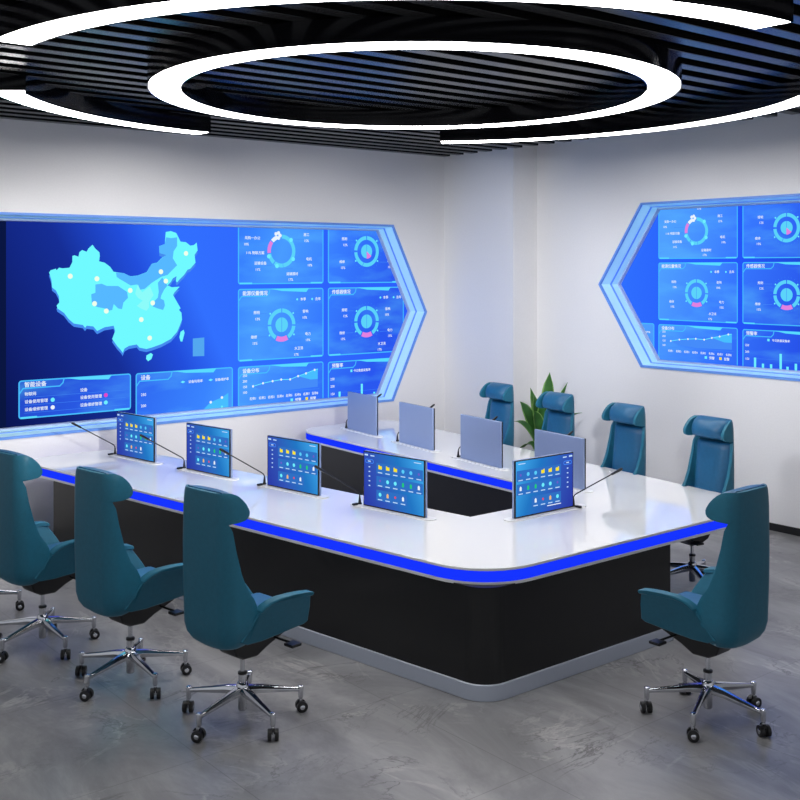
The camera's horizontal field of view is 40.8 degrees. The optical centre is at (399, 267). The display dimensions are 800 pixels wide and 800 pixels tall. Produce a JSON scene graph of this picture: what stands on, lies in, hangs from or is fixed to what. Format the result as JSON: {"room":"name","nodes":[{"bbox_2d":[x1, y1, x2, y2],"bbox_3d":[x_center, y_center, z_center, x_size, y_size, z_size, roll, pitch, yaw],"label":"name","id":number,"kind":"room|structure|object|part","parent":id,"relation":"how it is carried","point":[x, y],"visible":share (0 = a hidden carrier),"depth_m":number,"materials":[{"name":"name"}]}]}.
{"room":"control room","nodes":[
{"label":"control room","id":0,"kind":"room"},
{"bbox_2d":[0,118,443,530],"bbox_3d":[-3.640,0.440,10.140,12.105,4.120,0.335,0,0,-39],"label":"wall","id":1,"kind":"structure","parent":0,"point":[169,320],"depth_m":11.46,"materials":[{"name":"white paint"}]},
{"bbox_3d":[-3.205,1.264,10.653,1.153,0.371,0.003,0,0,-39],"label":"dashboard panel","id":2,"kind":"part","parent":1,"relation":"part of","materials":[{"name":"blue glass"}]},
{"bbox_3d":[-2.273,1.510,11.407,1.142,0.857,0.003,0,0,-39],"label":"dashboard panel","id":3,"kind":"part","parent":1,"relation":"part of","materials":[{"name":"blue glass"}]},
{"bbox_3d":[-1.336,1.513,12.166,1.142,0.852,0.003,0,0,-39],"label":"dashboard panel","id":4,"kind":"part","parent":1,"relation":"part of","materials":[{"name":"blue glass"}]},
{"bbox_3d":[-1.336,0.630,12.166,1.142,0.800,0.003,0,0,-39],"label":"dashboard panel","id":5,"kind":"part","parent":1,"relation":"part of","materials":[{"name":"blue glass"}]},
{"bbox_3d":[-1.336,-0.254,12.166,1.142,0.870,0.003,0,0,-39],"label":"dashboard panel","id":6,"kind":"part","parent":1,"relation":"part of","materials":[{"name":"blue glass"}]},
{"bbox_3d":[-0.399,1.518,12.925,1.142,0.842,0.003,0,0,-39],"label":"dashboard panel","id":7,"kind":"part","parent":1,"relation":"part of","materials":[{"name":"blue glass"}]},
{"bbox_3d":[-0.399,-0.254,12.925,1.142,0.870,0.003,0,0,-39],"label":"dashboard panel","id":8,"kind":"part","parent":1,"relation":"part of","materials":[{"name":"blue glass"}]},
{"bbox_3d":[-0.399,0.630,12.925,1.142,0.800,0.003,0,0,-39],"label":"dashboard panel","id":9,"kind":"part","parent":1,"relation":"part of","materials":[{"name":"blue glass"}]},
{"bbox_2d":[0,530,799,799],"bbox_3d":[0.271,2.550,5.311,12.105,0.100,12.914,0,0,-39],"label":"floor","id":10,"kind":"structure","parent":0,"point":[365,732],"depth_m":5.91,"materials":[{"name":"grey concrete"}]},
{"bbox_2d":[0,589,24,610],"bbox_3d":[-3.098,1.843,7.728,0.730,1.315,0.709,0,0,42],"label":"office chair","id":11,"kind":"object","parent":10,"relation":"on","point":[19,604],"visible":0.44,"depth_m":7.84,"materials":[{"name":"silver metal"}]},
{"bbox_2d":[0,449,99,662],"bbox_3d":[-2.366,1.843,7.104,0.733,1.315,0.715,0,0,42],"label":"office chair","id":12,"kind":"object","parent":10,"relation":"on","point":[32,558],"visible":0.93,"depth_m":6.87,"materials":[{"name":"teal leather"}]},
{"bbox_3d":[-2.549,2.369,7.153,0.321,0.113,0.054,0,0,11],"label":"leg","id":13,"kind":"part","parent":12,"relation":"part of","materials":[{"name":"silver metal"}]},
{"bbox_3d":[-2.515,1.891,7.328,0.177,0.248,0.464,0,0,42],"label":"armrest","id":14,"kind":"part","parent":12,"relation":"part of","materials":[{"name":"teal leather"}]},
{"bbox_3d":[-2.389,2.369,7.302,0.054,0.113,0.321,0,0,-7],"label":"leg","id":15,"kind":"part","parent":12,"relation":"part of","materials":[{"name":"silver metal"}]},
{"bbox_3d":[-2.141,1.891,6.991,0.177,0.248,0.464,0,0,42],"label":"armrest","id":16,"kind":"part","parent":12,"relation":"part of","materials":[{"name":"teal leather"}]},
{"bbox_2d":[48,542,61,549],"bbox_3d":[-2.352,1.927,7.133,0.372,0.084,0.502,0,0,42],"label":"seat cushion","id":17,"kind":"object","parent":12,"relation":"on","point":[50,546],"depth_m":7.30,"materials":[{"name":"blue leather"}]},
{"bbox_2d":[74,466,191,701],"bbox_3d":[-1.635,1.843,6.487,0.731,1.315,0.710,0,0,42],"label":"office chair","id":18,"kind":"object","parent":10,"relation":"on","point":[111,581],"visible":0.98,"depth_m":6.29,"materials":[{"name":"teal leather"}]},
{"bbox_3d":[-1.811,2.369,6.551,0.321,0.113,0.054,0,0,15],"label":"leg","id":19,"kind":"part","parent":18,"relation":"part of","materials":[{"name":"silver metal"}]},
{"bbox_3d":[-1.778,1.891,6.715,0.177,0.248,0.464,0,0,43],"label":"armrest","id":20,"kind":"part","parent":18,"relation":"part of","materials":[{"name":"teal leather"}]},
{"bbox_3d":[-1.641,2.369,6.689,0.054,0.113,0.321,0,0,-3],"label":"leg","id":21,"kind":"part","parent":18,"relation":"part of","materials":[{"name":"silver metal"}]},
{"bbox_2d":[137,567,154,577],"bbox_3d":[-1.617,1.927,6.518,0.372,0.084,0.502,0,0,43],"label":"seat cushion","id":22,"kind":"object","parent":18,"relation":"on","point":[141,571],"depth_m":6.70,"materials":[{"name":"blue leather"}]},
{"bbox_3d":[-1.407,1.891,6.375,0.177,0.248,0.464,0,0,43],"label":"armrest","id":23,"kind":"part","parent":18,"relation":"part of","materials":[{"name":"teal leather"}]},
{"bbox_3d":[-1.395,2.073,6.531,0.190,0.029,0.070,0,0,43],"label":"tilt lever","id":24,"kind":"part","parent":18,"relation":"part of","materials":[{"name":"black plastic"}]},
{"bbox_2d":[182,484,313,742],"bbox_3d":[-0.880,1.843,5.938,0.729,1.315,0.706,0,0,42],"label":"office chair","id":25,"kind":"object","parent":10,"relation":"on","point":[221,612],"visible":1,"depth_m":5.74,"materials":[{"name":"teal leather"}]},
{"bbox_3d":[-1.051,2.369,6.011,0.321,0.113,0.054,0,0,17],"label":"leg","id":26,"kind":"part","parent":25,"relation":"part of","materials":[{"name":"silver metal"}]},
{"bbox_3d":[-0.876,2.369,6.143,0.054,0.113,0.321,0,0,-1],"label":"leg","id":27,"kind":"part","parent":25,"relation":"part of","materials":[{"name":"silver metal"}]},
{"bbox_2d":[251,593,271,605],"bbox_3d":[-0.859,1.927,5.972,0.372,0.084,0.502,0,0,43],"label":"seat cushion","id":28,"kind":"object","parent":25,"relation":"on","point":[259,598],"depth_m":6.15,"materials":[{"name":"blue leather"}]},
{"bbox_3d":[-0.649,1.891,5.828,0.177,0.248,0.464,0,0,43],"label":"armrest","id":29,"kind":"part","parent":25,"relation":"part of","materials":[{"name":"teal leather"}]},
{"bbox_3d":[-0.637,2.073,5.984,0.190,0.029,0.070,0,0,43],"label":"tilt lever","id":30,"kind":"part","parent":25,"relation":"part of","materials":[{"name":"black plastic"}]},
{"bbox_2d":[35,420,727,701],"bbox_3d":[-0.129,2.125,9.080,4.249,0.750,5.368,0,0,-39],"label":"desk","id":31,"kind":"object","parent":10,"relation":"on","point":[471,603],"visible":0.62,"depth_m":7.03,"materials":[{"name":"white"}]},
{"bbox_2d":[71,422,116,454],"bbox_3d":[-2.819,1.570,9.911,0.032,0.346,0.470,0,0,43],"label":"gooseneck microphone","id":32,"kind":"object","parent":31,"relation":"on","point":[73,423],"visible":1,"depth_m":9.94,"materials":[{"name":"black plastic"}]},
{"bbox_2d":[111,411,162,464],"bbox_3d":[-2.431,1.545,9.853,0.805,0.410,0.100,0,0,43],"label":"monitor","id":33,"kind":"object","parent":31,"relation":"on","point":[130,445],"visible":0.98,"depth_m":9.80,"materials":[{"name":"blue glass"}]},
{"bbox_3d":[-2.431,1.746,9.853,0.805,0.007,0.100,0,0,43],"label":"mount plate","id":34,"kind":"part","parent":33,"relation":"part of","materials":[{"name":"white"}]},
{"bbox_2d":[140,434,185,468],"bbox_3d":[-2.029,1.570,9.206,0.032,0.346,0.470,0,0,43],"label":"gooseneck microphone","id":35,"kind":"object","parent":31,"relation":"on","point":[141,435],"visible":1,"depth_m":9.24,"materials":[{"name":"black plastic"}]},
{"bbox_2d":[176,422,238,479],"bbox_3d":[-1.642,1.545,9.148,0.805,0.410,0.100,0,0,43],"label":"monitor","id":36,"kind":"object","parent":31,"relation":"on","point":[204,456],"visible":0.98,"depth_m":9.10,"materials":[{"name":"blue metal"}]},
{"bbox_3d":[-1.642,1.746,9.148,0.805,0.007,0.100,0,0,43],"label":"mount plate","id":37,"kind":"part","parent":36,"relation":"part of","materials":[{"name":"white plastic"}]},
{"bbox_2d":[219,448,266,485],"bbox_3d":[-1.240,1.570,8.500,0.032,0.346,0.470,0,0,43],"label":"gooseneck microphone","id":38,"kind":"object","parent":31,"relation":"on","point":[220,449],"visible":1,"depth_m":8.54,"materials":[{"name":"black plastic"}]},
{"bbox_2d":[256,435,328,498],"bbox_3d":[-0.853,1.545,8.442,0.805,0.410,0.100,0,0,43],"label":"monitor","id":39,"kind":"object","parent":31,"relation":"on","point":[291,462],"visible":0.97,"depth_m":8.39,"materials":[{"name":"blue metal"}]},
{"bbox_3d":[-0.853,1.746,8.442,0.805,0.007,0.100,0,0,43],"label":"mount plate","id":40,"kind":"part","parent":39,"relation":"part of","materials":[{"name":"white metal"}]},
{"bbox_2d":[314,465,361,505],"bbox_3d":[-0.446,1.570,7.780,0.032,0.346,0.470,0,0,43],"label":"gooseneck microphone","id":41,"kind":"object","parent":31,"relation":"on","point":[315,466],"visible":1,"depth_m":7.82,"materials":[{"name":"black plastic"}]},
{"bbox_2d":[340,391,382,436],"bbox_3d":[-0.414,1.545,11.448,0.100,0.410,0.805,0,0,-32],"label":"monitor","id":42,"kind":"object","parent":31,"relation":"on","point":[362,408],"visible":1,"depth_m":11.38,"materials":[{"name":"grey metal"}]},
{"bbox_3d":[-0.414,1.746,11.448,0.100,0.007,0.805,0,0,-32],"label":"mount plate","id":43,"kind":"part","parent":42,"relation":"part of","materials":[{"name":"white"}]},
{"bbox_3d":[-0.550,2.128,8.354,5.018,0.565,1.843,0,0,43],"label":"panel","id":44,"kind":"part","parent":31,"relation":"part of","materials":[{"name":"black"}]},
{"bbox_3d":[-0.129,1.759,9.080,4.249,0.014,5.368,0,0,-39],"label":"trim","id":45,"kind":"part","parent":31,"relation":"part of","materials":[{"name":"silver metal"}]},
{"bbox_2d":[35,420,720,568],"bbox_3d":[-0.129,1.758,9.080,4.246,0.015,5.365,0,0,-39],"label":"countertop","id":46,"kind":"structure","parent":31,"relation":"on","point":[623,506],"depth_m":7.69,"materials":[{"name":"white laminate"}]},
{"bbox_3d":[-0.129,1.841,9.080,4.249,0.018,5.368,0,0,-39],"label":"trim","id":47,"kind":"part","parent":31,"relation":"part of","materials":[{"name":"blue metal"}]},
{"bbox_2d":[350,450,435,520],"bbox_3d":[-0.058,1.545,7.721,0.805,0.410,0.100,0,0,43],"label":"monitor","id":48,"kind":"object","parent":31,"relation":"on","point":[392,484],"visible":1,"depth_m":7.67,"materials":[{"name":"blue glass"}]},
{"bbox_3d":[-0.058,1.746,7.721,0.805,0.007,0.100,0,0,43],"label":"mount plate","id":49,"kind":"part","parent":48,"relation":"part of","materials":[{"name":"white"}]},
{"bbox_2d":[391,402,439,452],"bbox_3d":[0.147,1.545,10.537,0.100,0.410,0.805,0,0,-32],"label":"monitor","id":50,"kind":"object","parent":31,"relation":"on","point":[416,422],"visible":1,"depth_m":10.47,"materials":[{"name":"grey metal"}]},
{"bbox_3d":[0.147,1.746,10.537,0.100,0.007,0.805,0,0,-32],"label":"mount plate","id":51,"kind":"part","parent":50,"relation":"part of","materials":[{"name":"white"}]},
{"bbox_3d":[0.271,2.128,10.036,0.373,0.565,4.057,0,0,-35],"label":"panel","id":52,"kind":"part","parent":31,"relation":"part of","materials":[{"name":"black"}]},
{"bbox_2d":[457,416,497,456],"bbox_3d":[0.723,1.570,10.024,0.470,0.346,0.032,0,0,-32],"label":"gooseneck microphone","id":53,"kind":"object","parent":31,"relation":"on","point":[496,417],"visible":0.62,"depth_m":9.91,"materials":[{"name":"black plastic"}]},
{"bbox_2d":[451,414,508,470],"bbox_3d":[0.710,1.545,9.633,0.100,0.410,0.805,0,0,-32],"label":"monitor","id":54,"kind":"object","parent":31,"relation":"on","point":[481,438],"visible":1,"depth_m":9.57,"materials":[{"name":"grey metal"}]},
{"bbox_3d":[0.710,1.746,9.633,0.100,0.007,0.805,0,0,-32],"label":"mount plate","id":55,"kind":"part","parent":54,"relation":"part of","materials":[{"name":"white plastic"}]},
{"bbox_2d":[503,451,585,521],"bbox_3d":[1.043,1.545,7.680,0.805,0.410,0.100,0,0,-39],"label":"monitor","id":56,"kind":"object","parent":31,"relation":"on","point":[541,485],"visible":0.99,"depth_m":7.63,"materials":[{"name":"blue"}]},
{"bbox_3d":[1.043,1.746,7.680,0.805,0.007,0.100,0,0,-39],"label":"mount plate","id":57,"kind":"part","parent":56,"relation":"part of","materials":[{"name":"white metal"}]},
{"bbox_2d":[535,429,592,492],"bbox_3d":[1.275,1.545,8.718,0.100,0.410,0.805,0,0,-32],"label":"monitor","id":58,"kind":"object","parent":31,"relation":"on","point":[546,442],"visible":0.51,"depth_m":8.57,"materials":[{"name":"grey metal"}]},
{"bbox_3d":[1.275,1.746,8.718,0.100,0.007,0.805,0,0,-32],"label":"mount plate","id":59,"kind":"part","parent":58,"relation":"part of","materials":[{"name":"white"}]},
{"bbox_2d":[573,468,622,507],"bbox_3d":[1.407,1.570,7.692,0.032,0.346,0.470,0,0,-39],"label":"gooseneck microphone","id":60,"kind":"object","parent":31,"relation":"on","point":[619,469],"visible":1,"depth_m":7.71,"materials":[{"name":"black plastic"}]},
{"bbox_2d":[479,382,513,445],"bbox_3d":[0.820,1.843,10.903,0.704,1.315,0.727,0,0,-32],"label":"office chair","id":61,"kind":"object","parent":10,"relation":"on","point":[501,395],"visible":0.38,"depth_m":10.91,"materials":[{"name":"teal leather"}]},
{"bbox_2d":[490,400,510,438],"bbox_3d":[1.004,1.649,11.013,0.124,0.553,0.368,0,0,-32],"label":"cushion","id":62,"kind":"object","parent":61,"relation":"on","point":[500,408],"depth_m":10.92,"materials":[{"name":"blue leather"}]},
{"bbox_2d":[514,373,578,449],"bbox_3d":[1.599,1.820,11.737,0.766,1.360,0.398,0,0,-10],"label":"potted plant","id":63,"kind":"object","parent":10,"relation":"on","point":[534,416],"visible":0.35,"depth_m":11.70,"materials":[{"name":"green plant"}]},
{"bbox_2d":[534,391,574,450],"bbox_3d":[1.297,1.843,10.067,0.704,1.315,0.727,0,0,-32],"label":"office chair","id":64,"kind":"object","parent":10,"relation":"on","point":[559,413],"visible":0.2,"depth_m":10.11,"materials":[{"name":"teal leather"}]},
{"bbox_2d":[547,411,570,434],"bbox_3d":[1.481,1.649,10.177,0.124,0.553,0.368,0,0,-32],"label":"cushion","id":65,"kind":"object","parent":64,"relation":"on","point":[557,421],"depth_m":10.13,"materials":[{"name":"blue leather"}]},
{"bbox_2d":[600,402,645,475],"bbox_3d":[1.769,1.843,9.214,0.704,1.315,0.727,0,0,-32],"label":"office chair","id":66,"kind":"object","parent":10,"relation":"on","point":[626,446],"visible":0.27,"depth_m":9.26,"materials":[{"name":"teal leather"}]},
{"bbox_2d":[612,424,641,472],"bbox_3d":[1.953,1.649,9.324,0.124,0.553,0.368,0,0,-32],"label":"cushion","id":67,"kind":"object","parent":66,"relation":"on","point":[626,438],"depth_m":9.27,"materials":[{"name":"blue leather"}]},
{"bbox_2d":[670,415,733,581],"bbox_3d":[2.270,1.843,8.397,0.704,1.315,0.727,0,0,-32],"label":"office chair","id":68,"kind":"object","parent":10,"relation":"on","point":[711,461],"visible":0.45,"depth_m":8.43,"materials":[{"name":"teal leather"}]},
{"bbox_3d":[2.214,2.073,8.172,0.070,0.029,0.190,0,0,-32],"label":"tilt lever","id":69,"kind":"part","parent":68,"relation":"part of","materials":[{"name":"black plastic"}]},
{"bbox_3d":[2.300,2.369,8.213,0.054,0.113,0.321,0,0,-5],"label":"leg","id":70,"kind":"part","parent":68,"relation":"part of","materials":[{"name":"silver metal"}]},
{"bbox_3d":[2.465,2.369,8.357,0.321,0.113,0.054,0,0,13],"label":"leg","id":71,"kind":"part","parent":68,"relation":"part of","materials":[{"name":"silver metal"}]},
{"bbox_2d":[694,438,729,492],"bbox_3d":[2.454,1.649,8.507,0.124,0.553,0.368,0,0,-32],"label":"cushion","id":72,"kind":"object","parent":68,"relation":"on","point":[711,456],"depth_m":8.46,"materials":[{"name":"blue leather"}]},
{"bbox_2d":[638,483,771,742],"bbox_3d":[1.733,1.843,5.960,0.723,1.315,0.699,0,0,-41],"label":"office chair","id":73,"kind":"object","parent":10,"relation":"on","point":[727,609],"visible":1,"depth_m":5.77,"materials":[{"name":"teal leather"}]},
{"bbox_3d":[1.478,2.073,6.015,0.190,0.029,0.070,0,0,-41],"label":"tilt lever","id":74,"kind":"part","parent":73,"relation":"part of","materials":[{"name":"black plastic"}]},
{"bbox_3d":[1.530,2.369,6.016,0.321,0.113,0.054,0,0,11],"label":"leg","id":75,"kind":"part","parent":73,"relation":"part of","materials":[{"name":"silver metal"}]},
{"bbox_3d":[1.486,1.891,5.859,0.177,0.248,0.464,0,0,-41],"label":"armrest","id":76,"kind":"part","parent":73,"relation":"part of","materials":[{"name":"teal leather"}]},
{"bbox_2d":[679,591,701,604],"bbox_3d":[1.699,1.927,5.997,0.372,0.084,0.502,0,0,-41],"label":"seat cushion","id":77,"kind":"object","parent":73,"relation":"on","point":[694,597],"depth_m":6.17,"materials":[{"name":"blue leather"}]},
{"bbox_3d":[1.690,2.369,6.166,0.054,0.113,0.321,0,0,-7],"label":"leg","id":78,"kind":"part","parent":73,"relation":"part of","materials":[{"name":"silver metal"}]},
{"bbox_3d":[1.866,1.891,6.189,0.177,0.248,0.464,0,0,-41],"label":"armrest","id":79,"kind":"part","parent":73,"relation":"part of","materials":[{"name":"teal leather"}]},
{"bbox_2d":[0,0,799,156],"bbox_3d":[0.271,-1.548,5.311,12.105,0.345,12.914,0,0,-39],"label":"ceiling","id":80,"kind":"structure","parent":0,"point":[720,61],"depth_m":7.56,"materials":[{"name":"black paint"}]},
{"bbox_2d":[0,75,210,134],"bbox_3d":[-2.417,-1.304,8.827,0.487,0.139,2.535,0,0,24],"label":"light","id":81,"kind":"object","parent":80,"relation":"attached to","point":[24,90],"visible":1,"depth_m":8.72,"materials":[{"name":"white plastic"}]},
{"bbox_2d":[0,92,208,133],"bbox_3d":[-2.418,-1.246,8.828,0.460,0.018,2.507,0,0,24],"label":"diffuser","id":82,"kind":"object","parent":81,"relation":"attached to","point":[36,100],"depth_m":8.79,"materials":[{"name":"white plastic"}]},
{"bbox_2d":[0,0,792,45],"bbox_3d":[-0.160,-1.304,5.271,4.226,0.139,1.035,0,0,6],"label":"light","id":83,"kind":"object","parent":80,"relation":"attached to","point":[29,22],"visible":1,"depth_m":5.25,"materials":[{"name":"white plastic"}]},
{"bbox_2d":[147,16,681,129],"bbox_3d":[0.098,-1.304,7.728,3.732,0.139,3.732,0,0,-39],"label":"ring light","id":84,"kind":"object","parent":80,"relation":"attached to","point":[658,69],"visible":1,"depth_m":6.44,"materials":[{"name":"white plastic"}]},
{"bbox_2d":[440,76,799,143],"bbox_3d":[2.011,-1.304,9.208,1.140,0.139,4.333,0,0,-39],"label":"light","id":85,"kind":"object","parent":80,"relation":"attached to","point":[784,96],"visible":0.98,"depth_m":9.54,"materials":[{"name":"white plastic"}]},
{"bbox_2d":[444,145,536,450],"bbox_3d":[1.079,0.440,12.985,0.390,4.120,1.204,0,0,-39],"label":"pillar","id":86,"kind":"structure","parent":0,"point":[490,198],"depth_m":12.70,"materials":[{"name":"white paint"}]},
{"bbox_2d":[537,113,799,527],"bbox_3d":[4.912,0.440,8.812,0.335,4.120,12.514,0,0,-39],"label":"wall","id":87,"kind":"structure","parent":0,"point":[590,191],"depth_m":11.22,"materials":[{"name":"white paint"}]},
{"bbox_3d":[2.450,0.933,12.048,0.003,0.664,0.982,0,0,-39],"label":"dashboard panel","id":88,"kind":"part","parent":87,"relation":"part of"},
{"bbox_3d":[3.103,0.935,11.242,0.003,0.660,0.982,0,0,-39],"label":"dashboard panel","id":89,"kind":"part","parent":87,"relation":"part of","materials":[{"name":"blue glass"}]},
{"bbox_3d":[3.103,0.251,11.242,0.003,0.620,0.982,0,0,-39],"label":"dashboard panel","id":90,"kind":"part","parent":87,"relation":"part of","materials":[{"name":"blue glass"}]},
{"bbox_3d":[3.103,-0.434,11.242,0.003,0.674,0.982,0,0,-39],"label":"dashboard panel","id":91,"kind":"part","parent":87,"relation":"part of","materials":[{"name":"blue glass"}]},
{"bbox_3d":[3.756,0.939,10.436,0.003,0.653,0.982,0,0,-39],"label":"dashboard panel","id":92,"kind":"part","parent":87,"relation":"part of","materials":[{"name":"blue glass"}]},
{"bbox_3d":[3.756,0.251,10.436,0.003,0.620,0.982,0,0,-39],"label":"dashboard panel","id":93,"kind":"part","parent":87,"relation":"part of","materials":[{"name":"blue glass"}]},
{"bbox_3d":[3.756,-0.434,10.436,0.003,0.674,0.982,0,0,-39],"label":"dashboard panel","id":94,"kind":"part","parent":87,"relation":"part of","materials":[{"name":"blue glass"}]},
{"bbox_2d":[769,522,799,535],"bbox_3d":[5.163,2.464,8.240,0.014,0.072,11.310,0,0,-39],"label":"baseboard","id":95,"kind":"structure","parent":87,"relation":"attached to","point":[772,526],"depth_m":10.13,"materials":[{"name":"black"}]}
]}

